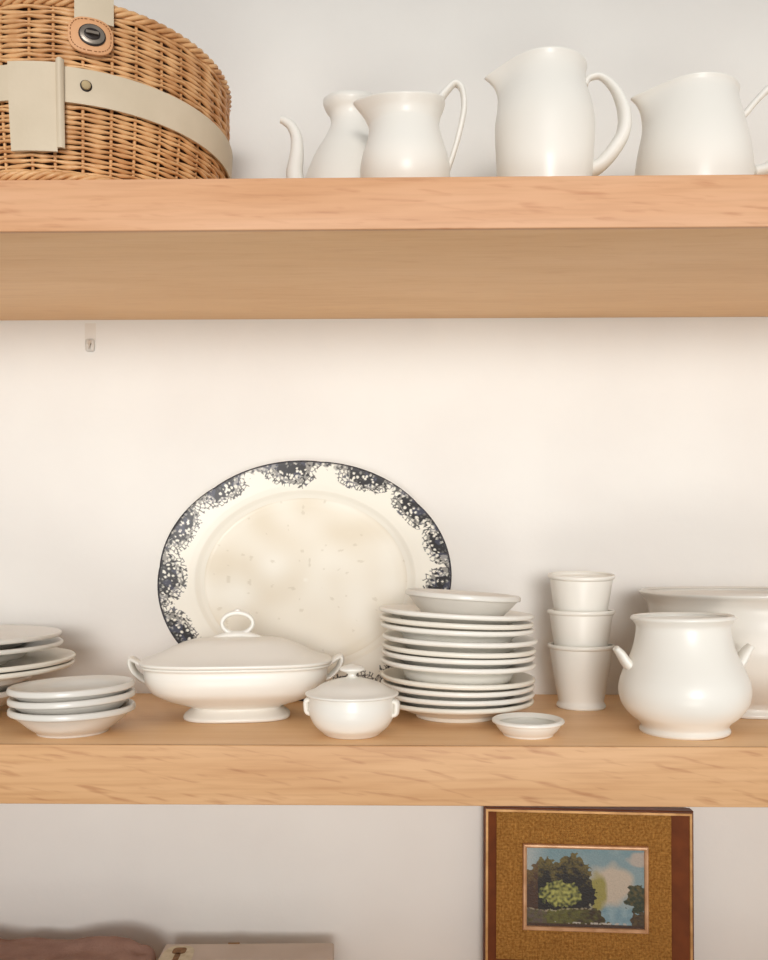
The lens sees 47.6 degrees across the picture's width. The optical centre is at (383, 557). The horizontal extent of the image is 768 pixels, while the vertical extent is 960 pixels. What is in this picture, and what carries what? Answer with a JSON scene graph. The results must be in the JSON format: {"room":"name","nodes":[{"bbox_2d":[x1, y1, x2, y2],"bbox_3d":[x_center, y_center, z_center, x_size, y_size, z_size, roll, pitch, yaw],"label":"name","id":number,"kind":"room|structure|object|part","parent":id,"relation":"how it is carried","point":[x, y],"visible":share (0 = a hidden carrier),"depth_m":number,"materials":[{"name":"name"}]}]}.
{"room":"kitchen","nodes":[
{"label":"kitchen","id":0,"kind":"room"},
{"bbox_2d":[0,0,767,959],"bbox_3d":[0.020,0.120,1.135,4.400,2.700,0.100,0,0,1],"label":"wall","id":1,"kind":"structure","parent":0,"point":[632,449],"depth_m":1.08,"materials":[{"name":"paint"}]},
{"bbox_2d":[85,323,95,351],"bbox_3d":[-0.368,-0.277,1.086,0.014,0.036,0.012,0,0,1],"label":"wall hook","id":2,"kind":"object","parent":1,"relation":"attached to","point":[90,328],"visible":1,"depth_m":1.09,"materials":[{"name":"plastic"}]},
{"bbox_2d":[0,174,767,319],"bbox_3d":[0.016,-0.320,0.935,2.200,0.047,0.300,0,0,1],"label":"wall shelf","id":3,"kind":"object","parent":1,"relation":"attached to","point":[638,245],"visible":1,"depth_m":0.83,"materials":[{"name":"brown wood"}]},
{"bbox_2d":[0,0,232,179],"bbox_3d":[-0.322,-0.434,0.939,0.312,0.180,0.316,0,0,1],"label":"wicker basket","id":4,"kind":"object","parent":3,"relation":"on","point":[90,89],"visible":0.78,"depth_m":0.80,"materials":[{"name":"beige wicker"}]},
{"bbox_3d":[-0.265,-0.476,0.791,0.024,0.020,0.002,0,0,-21],"label":"clasp plate","id":5,"kind":"part","parent":4,"relation":"part of","materials":[{"name":"metal"}]},
{"bbox_2d":[280,90,371,177],"bbox_3d":[-0.040,-0.429,0.977,0.119,0.171,0.112,0,0,41],"label":"pitcher","id":6,"kind":"object","parent":3,"relation":"on","point":[340,153],"visible":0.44,"depth_m":0.95,"materials":[{"name":"white ceramic"}]},
{"bbox_3d":[-0.089,-0.429,0.976,0.055,0.134,0.029,0,0,1],"label":"spout","id":7,"kind":"part","parent":6,"relation":"part of","materials":[{"name":"white ceramic"}]},
{"bbox_2d":[353,79,466,177],"bbox_3d":[0.022,-0.416,0.891,0.095,0.144,0.092,0,0,-42],"label":"pitcher","id":8,"kind":"object","parent":3,"relation":"on","point":[405,139],"visible":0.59,"depth_m":0.86,"materials":[{"name":"white ceramic"}]},
{"bbox_3d":[0.068,-0.441,0.889,0.034,0.094,0.018,0,0,1],"label":"handle","id":9,"kind":"part","parent":8,"relation":"part of","materials":[{"name":"white ceramic"}]},
{"bbox_2d":[484,46,631,176],"bbox_3d":[0.174,-0.420,0.879,0.133,0.153,0.100,0,0,29],"label":"pitcher","id":10,"kind":"object","parent":3,"relation":"on","point":[545,122],"visible":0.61,"depth_m":0.85,"materials":[{"name":"white ceramic"}]},
{"bbox_3d":[0.226,-0.440,0.884,0.050,0.106,0.024,0,0,1],"label":"handle","id":11,"kind":"part","parent":10,"relation":"part of","materials":[{"name":"white ceramic"}]},
{"bbox_2d":[631,71,767,175],"bbox_3d":[0.340,-0.418,0.895,0.160,0.149,0.118,0,0,29],"label":"pitcher","id":12,"kind":"object","parent":3,"relation":"on","point":[695,123],"visible":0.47,"depth_m":0.86,"materials":[{"name":"white ceramic"}]},
{"bbox_3d":[0.400,-0.443,0.904,0.068,0.100,0.021,0,0,1],"label":"handle","id":13,"kind":"part","parent":12,"relation":"part of","materials":[{"name":"white ceramic"}]},
{"bbox_2d":[0,693,767,806],"bbox_3d":[0.016,0.197,0.935,2.200,0.054,0.300,0,0,1],"label":"wall shelf","id":14,"kind":"object","parent":1,"relation":"attached to","point":[151,755],"visible":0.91,"depth_m":0.79,"materials":[{"name":"brown wood"}]},
{"bbox_2d":[0,680,28,706],"bbox_3d":[-0.479,0.154,0.935,0.194,0.031,0.194,0,0,1],"label":"serving bowl","id":15,"kind":"object","parent":14,"relation":"on","point":[3,696],"visible":0.15,"depth_m":0.91,"materials":[{"name":"white ceramic"}]},
{"bbox_2d":[0,676,31,691],"bbox_3d":[-0.479,0.142,0.935,0.194,0.031,0.194,0,0,1],"label":"serving bowl","id":16,"kind":"object","parent":15,"relation":"on","point":[4,685],"visible":0.39,"depth_m":0.91,"materials":[{"name":"white ceramic"}]},
{"bbox_2d":[0,659,74,680],"bbox_3d":[-0.479,0.122,0.935,0.277,0.018,0.277,0,0,1],"label":"dinner plate","id":17,"kind":"object","parent":16,"relation":"on","point":[3,677],"visible":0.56,"depth_m":0.89,"materials":[{"name":"white ceramic"}]},
{"bbox_2d":[0,647,75,673],"bbox_3d":[-0.478,0.116,0.935,0.277,0.018,0.277,0,0,1],"label":"dinner plate","id":18,"kind":"object","parent":17,"relation":"on","point":[52,656],"visible":0.76,"depth_m":0.97,"materials":[{"name":"white ceramic"}]},
{"bbox_2d":[0,637,62,664],"bbox_3d":[-0.480,0.103,0.935,0.255,0.024,0.255,0,0,1],"label":"salad plate","id":19,"kind":"object","parent":18,"relation":"on","point":[18,652],"visible":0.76,"depth_m":0.92,"materials":[{"name":"white ceramic"}]},
{"bbox_2d":[0,624,61,649],"bbox_3d":[-0.479,0.094,0.935,0.250,0.026,0.250,0,0,1],"label":"salad plate","id":20,"kind":"object","parent":19,"relation":"on","point":[11,636],"visible":0.94,"depth_m":0.99,"materials":[{"name":"white ceramic"}]},
{"bbox_2d":[7,699,135,738],"bbox_3d":[-0.304,0.157,0.850,0.118,0.027,0.118,0,0,-12],"label":"bowl","id":21,"kind":"object","parent":14,"relation":"on","point":[87,724],"visible":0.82,"depth_m":0.81,"materials":[{"name":"white ceramic"}]},
{"bbox_2d":[7,687,135,714],"bbox_3d":[-0.304,0.145,0.851,0.118,0.030,0.118,0,0,45],"label":"bowl","id":22,"kind":"object","parent":21,"relation":"on","point":[112,702],"visible":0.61,"depth_m":0.80,"materials":[{"name":"white ceramic"}]},
{"bbox_2d":[6,675,134,702],"bbox_3d":[-0.305,0.135,0.852,0.118,0.029,0.118,0,0,-12],"label":"bowl","id":23,"kind":"object","parent":22,"relation":"on","point":[70,688],"visible":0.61,"depth_m":0.86,"materials":[{"name":"white ceramic"}]},
{"bbox_2d":[127,608,343,723],"bbox_3d":[-0.157,0.112,0.930,0.229,0.116,0.141,0,0,-7],"label":"tureen","id":24,"kind":"object","parent":14,"relation":"on","point":[244,676],"visible":0.99,"depth_m":0.88,"materials":[{"name":"white ceramic"}]},
{"bbox_3d":[-0.259,0.118,0.917,0.023,0.030,0.025,0,0,-7],"label":"handle","id":25,"kind":"part","parent":24,"relation":"part of","materials":[{"name":"white ceramic"}]},
{"bbox_3d":[-0.157,0.098,0.930,0.201,0.029,0.140,0,0,-7],"label":"lid","id":26,"kind":"part","parent":24,"relation":"part of","materials":[{"name":"white ceramic"}]},
{"bbox_3d":[-0.157,0.071,0.930,0.051,0.034,0.013,0,0,-7],"label":"ring handle","id":27,"kind":"part","parent":24,"relation":"part of","materials":[{"name":"white ceramic"}]},
{"bbox_3d":[-0.054,0.118,0.943,0.023,0.030,0.025,0,0,-7],"label":"handle","id":28,"kind":"part","parent":24,"relation":"part of","materials":[{"name":"white ceramic"}]},
{"bbox_2d":[157,460,451,700],"bbox_3d":[-0.096,0.024,1.058,0.356,0.289,0.058,0,0,2],"label":"oval platter","id":29,"kind":"object","parent":14,"relation":"on","point":[313,551],"visible":0.8,"depth_m":1.07,"materials":[{"name":"white ceramic"}]},
{"bbox_2d":[303,664,399,739],"bbox_3d":[-0.031,0.136,0.837,0.094,0.068,0.090,0,0,7],"label":"lidded pot","id":30,"kind":"object","parent":14,"relation":"on","point":[351,707],"visible":1,"depth_m":0.81,"materials":[{"name":"white ceramic"}]},
{"bbox_3d":[-0.073,0.143,0.838,0.009,0.019,0.012,0,0,7],"label":"handle","id":31,"kind":"part","parent":30,"relation":"part of","materials":[{"name":"white ceramic"}]},
{"bbox_3d":[-0.031,0.124,0.837,0.090,0.018,0.090,0,0,7],"label":"lid","id":32,"kind":"part","parent":30,"relation":"part of","materials":[{"name":"white ceramic"}]},
{"bbox_3d":[-0.031,0.109,0.837,0.024,0.014,0.024,0,0,7],"label":"knob","id":33,"kind":"part","parent":30,"relation":"part of","materials":[{"name":"white ceramic"}]},
{"bbox_3d":[0.011,0.143,0.828,0.009,0.019,0.012,0,0,7],"label":"handle","id":34,"kind":"part","parent":30,"relation":"part of","materials":[{"name":"white ceramic"}]},
{"bbox_2d":[399,698,533,722],"bbox_3d":[0.077,0.159,0.934,0.165,0.021,0.165,0,0,1],"label":"dinner plate","id":35,"kind":"object","parent":14,"relation":"on","point":[429,714],"visible":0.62,"depth_m":0.88,"materials":[{"name":"white ceramic"}]},
{"bbox_2d":[394,690,534,708],"bbox_3d":[0.078,0.151,0.935,0.166,0.021,0.166,1,0,1],"label":"dinner plate","id":36,"kind":"object","parent":35,"relation":"on","point":[425,703],"visible":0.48,"depth_m":0.87,"materials":[{"name":"white ceramic"}]},
{"bbox_2d":[381,679,534,700],"bbox_3d":[0.078,0.143,0.935,0.164,0.021,0.164,1,0,1],"label":"dinner plate","id":37,"kind":"object","parent":36,"relation":"on","point":[420,694],"visible":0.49,"depth_m":0.87,"materials":[{"name":"white ceramic"}]},
{"bbox_2d":[381,667,534,692],"bbox_3d":[0.079,0.135,0.934,0.165,0.020,0.165,1,0,1],"label":"dinner plate","id":38,"kind":"object","parent":37,"relation":"on","point":[395,675],"visible":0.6,"depth_m":0.88,"materials":[{"name":"white ceramic"}]},
{"bbox_2d":[381,655,535,684],"bbox_3d":[0.079,0.123,0.934,0.166,0.028,0.166,2,0,1],"label":"plate","id":39,"kind":"object","parent":38,"relation":"on","point":[454,676],"visible":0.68,"depth_m":0.88,"materials":[{"name":"white ceramic"}]},
{"bbox_2d":[381,648,535,668],"bbox_3d":[0.079,0.114,0.934,0.164,0.028,0.164,2,0,1],"label":"dinner plate","id":40,"kind":"object","parent":39,"relation":"on","point":[412,660],"visible":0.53,"depth_m":0.87,"materials":[{"name":"white ceramic"}]},
{"bbox_2d":[382,640,535,659],"bbox_3d":[0.080,0.102,0.935,0.165,0.024,0.165,0,0,-44],"label":"dinner plate","id":41,"kind":"object","parent":40,"relation":"on","point":[389,645],"visible":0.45,"depth_m":0.87,"materials":[{"name":"white ceramic"}]},
{"bbox_2d":[382,630,537,652],"bbox_3d":[0.081,0.094,0.934,0.166,0.022,0.166,2,0,1],"label":"dinner plate","id":42,"kind":"object","parent":41,"relation":"on","point":[395,636],"visible":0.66,"depth_m":0.87,"materials":[{"name":"white ceramic"}]},
{"bbox_2d":[380,621,533,642],"bbox_3d":[0.078,0.083,0.935,0.164,0.029,0.164,0,0,36],"label":"plate","id":43,"kind":"object","parent":42,"relation":"on","point":[407,632],"visible":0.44,"depth_m":0.88,"materials":[{"name":"white ceramic"}]},
{"bbox_2d":[379,613,533,631],"bbox_3d":[0.077,0.076,0.935,0.165,0.031,0.165,0,0,35],"label":"dinner plate","id":44,"kind":"object","parent":43,"relation":"on","point":[387,617],"visible":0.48,"depth_m":0.87,"materials":[{"name":"white ceramic"}]},
{"bbox_2d":[379,604,533,624],"bbox_3d":[0.077,0.066,0.936,0.166,0.028,0.166,0,0,36],"label":"dinner plate","id":45,"kind":"object","parent":44,"relation":"on","point":[404,611],"visible":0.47,"depth_m":0.88,"materials":[{"name":"white ceramic"}]},
{"bbox_2d":[405,588,520,615],"bbox_3d":[0.085,0.052,0.935,0.124,0.038,0.124,0,0,-44],"label":"shallow bowl","id":46,"kind":"object","parent":45,"relation":"on","point":[445,601],"visible":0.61,"depth_m":0.89,"materials":[{"name":"white ceramic"}]},
{"bbox_2d":[492,712,564,739],"bbox_3d":[0.138,0.162,0.835,0.071,0.016,0.071,0,0,1],"label":"dish","id":47,"kind":"object","parent":14,"relation":"on","point":[516,725],"visible":1,"depth_m":0.82,"materials":[{"name":"white ceramic"}]},
{"bbox_2d":[547,642,614,710],"bbox_3d":[0.224,0.134,0.990,0.075,0.072,0.075,0,0,1],"label":"cup","id":48,"kind":"object","parent":14,"relation":"on","point":[581,674],"visible":0.88,"depth_m":0.96,"materials":[{"name":"white ceramic"}]},
{"bbox_2d":[547,608,614,646],"bbox_3d":[0.224,0.095,0.990,0.075,0.072,0.075,0,0,1],"label":"cup","id":49,"kind":"object","parent":48,"relation":"on","point":[569,628],"visible":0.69,"depth_m":0.96,"materials":[{"name":"white ceramic"}]},
{"bbox_2d":[547,571,614,611],"bbox_3d":[0.224,0.054,0.986,0.075,0.077,0.075,0,0,3],"label":"cup","id":50,"kind":"object","parent":49,"relation":"on","point":[578,591],"visible":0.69,"depth_m":0.96,"materials":[{"name":"white ceramic"}]},
{"bbox_2d":[613,612,753,740],"bbox_3d":[0.292,0.113,0.849,0.124,0.116,0.124,0,0,30],"label":"pot","id":51,"kind":"object","parent":14,"relation":"on","point":[683,676],"visible":1,"depth_m":0.81,"materials":[{"name":"white ceramic"}]},
{"bbox_3d":[0.235,0.098,0.850,0.021,0.025,0.025,-1,0,1],"label":"handle","id":52,"kind":"part","parent":51,"relation":"part of","materials":[{"name":"white ceramic"}]},
{"bbox_3d":[0.349,0.096,0.848,0.021,0.025,0.025,-1,0,1],"label":"handle","id":53,"kind":"part","parent":51,"relation":"part of","materials":[{"name":"white ceramic"}]},
{"bbox_2d":[639,586,767,719],"bbox_3d":[0.404,0.102,0.967,0.231,0.135,0.231,0,0,14],"label":"bowl","id":54,"kind":"object","parent":14,"relation":"on","point":[749,604],"visible":0.5,"depth_m":0.88,"materials":[{"name":"white ceramic"}]},
{"bbox_2d":[483,806,693,959],"bbox_3d":[0.248,0.405,1.064,0.253,0.202,0.033,0,0,4],"label":"framed painting","id":55,"kind":"object","parent":1,"relation":"attached to","point":[560,882],"visible":1,"depth_m":1.06,"materials":[{"name":"brown wood"}]},
{"bbox_3d":[0.245,0.402,1.060,0.151,0.104,0.006,0,-2,4],"label":"frame","id":56,"kind":"part","parent":55,"relation":"part of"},
{"bbox_3d":[0.016,0.555,0.935,2.200,0.050,0.300,0,0,1],"label":"wall shelf","id":57,"kind":"object","parent":1,"relation":"attached to","visible":0},
{"bbox_2d":[0,936,155,959],"bbox_3d":[-0.417,0.488,0.985,0.300,0.084,0.150,0,0,1],"label":"folded cloth","id":58,"kind":"object","parent":57,"relation":"on","point":[92,947],"visible":1,"depth_m":1.01,"materials":[{"name":"fabric"}]},
{"bbox_2d":[158,942,333,959],"bbox_3d":[-0.160,0.496,0.995,0.202,0.069,0.100,0,0,-1],"label":"box","id":59,"kind":"object","parent":57,"relation":"on","point":[232,950],"visible":1,"depth_m":1.02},
{"bbox_3d":[-0.240,0.462,0.992,0.037,0.001,0.090,0,0,-1],"label":"motif panel","id":60,"kind":"part","parent":59,"relation":"part of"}
]}

